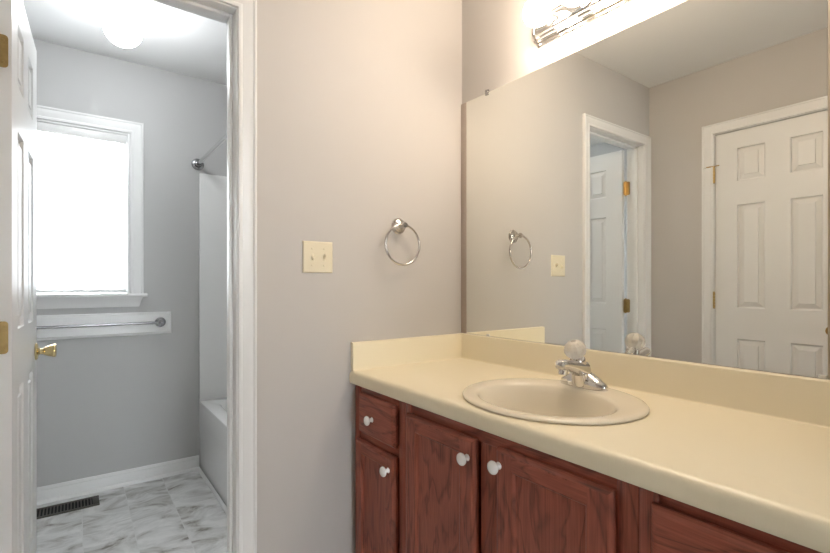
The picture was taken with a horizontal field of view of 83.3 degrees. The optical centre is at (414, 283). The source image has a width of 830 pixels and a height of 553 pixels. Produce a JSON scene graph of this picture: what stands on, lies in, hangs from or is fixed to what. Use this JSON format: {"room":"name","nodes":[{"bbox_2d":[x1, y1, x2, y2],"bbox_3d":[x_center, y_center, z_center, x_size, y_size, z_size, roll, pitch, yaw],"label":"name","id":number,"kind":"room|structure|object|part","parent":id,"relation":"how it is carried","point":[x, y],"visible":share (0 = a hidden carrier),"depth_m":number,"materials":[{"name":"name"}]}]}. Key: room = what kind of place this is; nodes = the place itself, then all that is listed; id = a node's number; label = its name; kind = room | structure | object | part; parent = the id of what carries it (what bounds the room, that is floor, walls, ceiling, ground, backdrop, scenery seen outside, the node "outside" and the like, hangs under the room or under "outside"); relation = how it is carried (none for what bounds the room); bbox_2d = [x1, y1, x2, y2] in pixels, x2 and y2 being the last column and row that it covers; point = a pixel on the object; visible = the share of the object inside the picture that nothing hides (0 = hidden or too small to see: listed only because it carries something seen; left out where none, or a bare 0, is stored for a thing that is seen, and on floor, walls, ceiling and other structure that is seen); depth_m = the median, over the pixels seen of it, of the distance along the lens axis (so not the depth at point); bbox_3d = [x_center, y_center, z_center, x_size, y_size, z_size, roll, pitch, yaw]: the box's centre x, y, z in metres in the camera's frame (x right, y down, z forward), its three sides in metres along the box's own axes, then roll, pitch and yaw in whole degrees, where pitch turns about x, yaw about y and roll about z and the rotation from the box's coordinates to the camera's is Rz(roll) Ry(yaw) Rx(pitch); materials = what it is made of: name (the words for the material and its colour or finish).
{"room":"bathroom","nodes":[
{"label":"bathroom","id":0,"kind":"room"},
{"bbox_2d":[22,0,226,84],"bbox_3d":[0.766,-1.325,-0.191,5.000,0.080,7.850,0,0,-36],"label":"ceiling","id":1,"kind":"structure","parent":0,"point":[175,40],"depth_m":2.41,"materials":[{"name":"white paint"}]},
{"bbox_2d":[103,0,142,47],"bbox_3d":[-1.313,-1.177,2.099,0.154,0.216,0.154,0,0,-36],"label":"ceiling light","id":2,"kind":"object","parent":1,"relation":"attached to","point":[121,25],"visible":1,"depth_m":2.06,"materials":[{"name":"white glass"}]},
{"bbox_2d":[33,39,226,486],"bbox_3d":[-1.787,-0.064,2.673,2.550,2.442,0.110,0,0,-36],"label":"wall","id":3,"kind":"structure","parent":0,"point":[105,405],"depth_m":2.75,"materials":[{"name":"grey paint"}]},
{"bbox_2d":[37,105,147,308],"bbox_3d":[-2.019,-0.402,2.476,1.032,1.070,0.154,0,0,-36],"label":"window","id":4,"kind":"structure","parent":3,"relation":"in","point":[134,293],"depth_m":2.66,"materials":[{"name":"white paint"}]},
{"bbox_3d":[-2.058,-0.621,2.528,0.790,0.423,0.004,0,0,-36],"label":"pane","id":5,"kind":"part","parent":4,"relation":"part of","materials":[{"name":"clear glass"}]},
{"bbox_3d":[-2.046,-0.186,2.513,0.790,0.431,0.004,0,0,-36],"label":"pane","id":6,"kind":"part","parent":4,"relation":"part of","materials":[{"name":"clear glass"}]},
{"bbox_3d":[-2.046,-0.186,2.513,0.838,0.479,0.018,0,0,-36],"label":"sash","id":7,"kind":"part","parent":4,"relation":"part of","materials":[{"name":"white paint"}]},
{"bbox_2d":[37,122,126,292],"bbox_3d":[-2.013,-0.404,2.469,0.830,0.902,0.042,0,0,-36],"label":"window blind","id":8,"kind":"object","parent":4,"relation":"attached to","point":[41,126],"visible":0.56,"depth_m":2.58,"materials":[{"name":"white paint"}]},
{"bbox_3d":[-2.016,0.040,2.473,0.828,0.014,0.023,0,0,-36],"label":"rail","id":9,"kind":"part","parent":8,"relation":"part of","materials":[{"name":"white paint"}]},
{"bbox_3d":[-2.058,-0.621,2.528,0.838,0.471,0.016,0,0,-36],"label":"sash","id":10,"kind":"part","parent":4,"relation":"part of","materials":[{"name":"white paint"}]},
{"bbox_2d":[37,311,170,340],"bbox_3d":[-1.766,0.233,2.573,0.766,0.132,0.076,0,0,-36],"label":"towel bar","id":11,"kind":"object","parent":3,"relation":"attached to","point":[70,326],"visible":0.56,"depth_m":2.60,"materials":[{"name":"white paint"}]},
{"bbox_2d":[37,455,198,504],"bbox_3d":[-2.041,1.115,2.403,1.722,0.085,0.026,0,0,-36],"label":"baseboard","id":12,"kind":"structure","parent":3,"relation":"attached to","point":[89,485],"depth_m":2.65,"materials":[{"name":"white paint"}]},
{"bbox_2d":[191,133,226,169],"bbox_3d":[-0.924,-0.745,2.322,0.072,0.072,1.472,0,0,-36],"label":"shower curtain rod","id":13,"kind":"object","parent":3,"relation":"attached to","point":[197,164],"visible":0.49,"depth_m":2.69,"materials":[{"name":"silver metal"}]},
{"bbox_2d":[37,470,226,552],"bbox_3d":[0.766,1.197,-0.191,5.000,0.080,7.850,0,0,-36],"label":"floor","id":14,"kind":"structure","parent":0,"point":[180,513],"depth_m":2.26,"materials":[{"name":"tile"}]},
{"bbox_2d":[37,495,99,518],"bbox_3d":[-1.813,1.154,2.399,0.315,0.006,0.130,0,0,-36],"label":"floor vent","id":15,"kind":"object","parent":14,"relation":"in","point":[61,508],"visible":0.66,"depth_m":2.41,"materials":[{"name":"black metal"}]},
{"bbox_2d":[199,173,226,505],"bbox_3d":[-0.606,0.234,2.555,0.775,1.847,1.468,0,0,-36],"label":"bathtub","id":16,"kind":"object","parent":14,"relation":"on","point":[212,188],"visible":0.12,"depth_m":2.93,"materials":[{"name":"white plastic"}]},
{"bbox_2d":[199,397,226,505],"bbox_3d":[-0.606,0.943,2.555,0.775,0.428,1.468,0,0,-36],"label":"tub","id":17,"kind":"object","parent":16,"relation":"in","point":[212,410],"depth_m":2.65,"materials":[{"name":"white ceramic"}]},
{"bbox_2d":[355,385,405,552],"bbox_3d":[0.071,0.766,1.784,0.592,0.782,0.332,0,0,-36],"label":"vanity cabinet","id":18,"kind":"object","parent":14,"relation":"on","point":[380,419],"visible":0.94,"depth_m":1.60,"materials":[{"name":"brown wood"}]},
{"bbox_3d":[-0.163,0.477,1.627,0.030,0.034,0.034,0,0,-36],"label":"knob","id":19,"kind":"part","parent":18,"relation":"part of","materials":[{"name":"white ceramic"}]},
{"bbox_3d":[-0.138,0.802,1.639,0.007,0.358,0.149,0,0,-36],"label":"panel","id":20,"kind":"part","parent":18,"relation":"part of","materials":[{"name":"brown wood"}]},
{"bbox_3d":[-0.140,0.802,1.637,0.019,0.461,0.260,0,0,-36],"label":"door","id":21,"kind":"part","parent":18,"relation":"part of","materials":[{"name":"brown wood"}]},
{"bbox_3d":[-0.134,0.472,1.628,0.019,0.142,0.238,0,0,-36],"label":"drawer","id":22,"kind":"part","parent":18,"relation":"part of","materials":[{"name":"brown wood"}]},
{"bbox_3d":[-0.101,0.620,1.542,0.030,0.034,0.034,0,0,-36],"label":"knob","id":23,"kind":"part","parent":18,"relation":"part of","materials":[{"name":"white ceramic"}]},
{"bbox_2d":[406,403,638,552],"bbox_3d":[0.396,0.766,1.339,0.592,0.782,0.770,0,0,-36],"label":"vanity cabinet","id":24,"kind":"object","parent":14,"relation":"on","point":[469,489],"visible":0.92,"depth_m":1.15,"materials":[{"name":"brown wood"}]},
{"bbox_3d":[0.069,0.721,1.354,0.007,0.520,0.192,0,0,-36],"label":"panel","id":25,"kind":"part","parent":24,"relation":"part of","materials":[{"name":"brown wood"}]},
{"bbox_3d":[0.067,0.721,1.352,0.019,0.623,0.315,0,0,-36],"label":"door","id":26,"kind":"part","parent":24,"relation":"part of","materials":[{"name":"brown wood"}]},
{"bbox_3d":[0.127,0.461,1.230,0.030,0.034,0.034,0,0,-36],"label":"knob","id":27,"kind":"part","parent":24,"relation":"part of","materials":[{"name":"white ceramic"}]},
{"bbox_3d":[0.194,0.447,1.138,0.030,0.034,0.034,0,0,-36],"label":"knob","id":28,"kind":"part","parent":24,"relation":"part of","materials":[{"name":"white ceramic"}]},
{"bbox_3d":[0.299,0.719,1.039,0.007,0.524,0.189,0,0,-36],"label":"panel","id":29,"kind":"part","parent":24,"relation":"part of","materials":[{"name":"brown wood"}]},
{"bbox_3d":[0.297,0.719,1.038,0.019,0.627,0.312,0,0,-36],"label":"door","id":30,"kind":"part","parent":24,"relation":"part of","materials":[{"name":"brown wood"}]},
{"bbox_2d":[349,333,829,552],"bbox_3d":[0.414,0.298,1.335,0.568,0.153,1.469,0,0,-36],"label":"countertop","id":31,"kind":"structure","parent":24,"relation":"on","point":[751,448],"depth_m":1.08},
{"bbox_2d":[462,378,649,424],"bbox_3d":[0.383,0.393,1.327,0.473,0.152,0.519,0,0,-36],"label":"sink","id":32,"kind":"object","parent":31,"relation":"in","point":[531,399],"visible":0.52,"depth_m":1.39,"materials":[{"name":"beige ceramic"}]},
{"bbox_2d":[555,339,607,390],"bbox_3d":[0.483,0.245,1.416,0.147,0.150,0.162,0,0,-36],"label":"faucet","id":33,"kind":"object","parent":31,"relation":"on","point":[580,376],"visible":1,"depth_m":1.40,"materials":[{"name":"silver metal"}]},
{"bbox_3d":[0.471,0.262,1.407,0.116,0.074,0.058,0,0,-36],"label":"spout","id":34,"kind":"part","parent":33,"relation":"part of","materials":[{"name":"silver metal"}]},
{"bbox_3d":[0.486,0.200,1.418,0.064,0.060,0.065,0,0,-36],"label":"knob","id":35,"kind":"part","parent":33,"relation":"part of","materials":[{"name":"white plastic"}]},
{"bbox_2d":[639,487,821,552],"bbox_3d":[0.728,0.766,0.884,0.592,0.782,0.356,0,0,-36],"label":"vanity cabinet","id":36,"kind":"object","parent":14,"relation":"on","point":[666,524],"visible":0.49,"depth_m":0.79,"materials":[{"name":"brown wood"}]},
{"bbox_3d":[0.515,0.484,0.738,0.019,0.167,0.286,0,0,-36],"label":"drawer","id":37,"kind":"part","parent":36,"relation":"part of","materials":[{"name":"brown wood"}]},
{"bbox_2d":[257,0,461,552],"bbox_3d":[-0.853,-0.064,1.392,2.550,2.442,0.115,0,0,-36],"label":"wall","id":38,"kind":"structure","parent":0,"point":[359,102],"depth_m":1.73,"materials":[{"name":"beige paint"}]},
{"bbox_2d":[0,0,56,552],"bbox_3d":[-1.282,0.129,1.515,0.160,2.036,0.636,0,0,-34],"label":"door","id":39,"kind":"structure","parent":38,"relation":"in","point":[20,351],"depth_m":1.41,"materials":[{"name":"white paint"}]},
{"bbox_3d":[-1.372,0.250,1.736,0.062,0.062,0.062,0,0,-34],"label":"knob","id":40,"kind":"part","parent":39,"relation":"part of","materials":[{"name":"gold metal"}]},
{"bbox_2d":[151,0,237,552],"bbox_3d":[-0.859,0.122,1.387,0.639,2.070,0.115,0,0,-36],"label":"trim","id":41,"kind":"structure","parent":38,"relation":"attached to","point":[215,10],"depth_m":1.55,"materials":[{"name":"white paint"}]},
{"bbox_2d":[198,467,226,514],"bbox_3d":[-0.920,1.149,2.317,0.013,0.017,1.460,0,0,-36],"label":"trim","id":42,"kind":"structure","parent":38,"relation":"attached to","point":[200,471],"depth_m":2.58,"materials":[{"name":"white paint"}]},
{"bbox_2d":[216,0,256,552],"bbox_3d":[-0.820,0.100,1.334,0.727,2.114,0.018,0,0,-36],"label":"trim","id":43,"kind":"structure","parent":38,"relation":"attached to","point":[247,9],"depth_m":1.53,"materials":[{"name":"white paint"}]},
{"bbox_2d":[302,241,332,272],"bbox_3d":[-0.346,-0.096,1.678,0.116,0.113,0.020,0,0,-36],"label":"light switch","id":44,"kind":"object","parent":38,"relation":"attached to","point":[317,257],"visible":1,"depth_m":1.68,"materials":[{"name":"beige plastic"}]},
{"bbox_2d":[384,218,419,265],"bbox_3d":[-0.058,-0.168,1.866,0.167,0.195,0.055,0,0,-36],"label":"towel ring","id":45,"kind":"object","parent":38,"relation":"attached to","point":[398,225],"visible":1,"depth_m":1.87,"materials":[{"name":"silver metal"}]},
{"bbox_2d":[462,0,828,379],"bbox_3d":[0.517,-0.064,1.763,0.100,2.442,4.300,0,0,-36],"label":"wall","id":46,"kind":"structure","parent":0,"point":[499,48],"depth_m":1.86,"materials":[{"name":"beige paint"}]},
{"bbox_2d":[523,0,631,47],"bbox_3d":[0.580,-0.941,1.456,0.158,0.115,0.608,0,0,-36],"label":"vanity light","id":47,"kind":"object","parent":46,"relation":"attached to","point":[547,25],"visible":1,"depth_m":1.59,"materials":[{"name":"silver metal"}]},
{"bbox_3d":[0.425,-0.941,1.621,0.102,0.093,0.093,0,0,-36],"label":"bulb","id":48,"kind":"part","parent":47,"relation":"part of","materials":[{"name":"white glass"}]},
{"bbox_2d":[544,11,555,27],"bbox_3d":[0.471,-0.941,1.655,0.026,0.054,0.054,0,0,-36],"label":"bulb","id":49,"kind":"object","parent":47,"relation":"attached to","point":[551,22],"depth_m":1.64,"materials":[{"name":"white glass"}]},
{"bbox_3d":[0.514,-0.941,1.500,0.102,0.093,0.093,0,0,-36],"label":"bulb","id":50,"kind":"part","parent":47,"relation":"part of","materials":[{"name":"white glass"}]},
{"bbox_2d":[580,0,592,7],"bbox_3d":[0.559,-0.941,1.533,0.026,0.054,0.054,0,0,-36],"label":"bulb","id":51,"kind":"object","parent":47,"relation":"attached to","point":[587,3],"depth_m":1.53,"materials":[{"name":"white glass"}]},
{"bbox_2d":[461,0,829,379],"bbox_3d":[0.589,-0.297,1.569,0.010,1.035,1.295,0,0,-36],"label":"wall mirror","id":52,"kind":"object","parent":46,"relation":"attached to","point":[659,187],"visible":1,"depth_m":1.37,"materials":[{"name":"clear glass"}]},
{"bbox_2d":[461,333,829,428],"bbox_3d":[0.633,0.275,1.496,0.025,0.107,1.467,0,0,-36],"label":"backsplash","id":53,"kind":"structure","parent":46,"relation":"attached to","point":[800,399],"depth_m":1.31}
]}

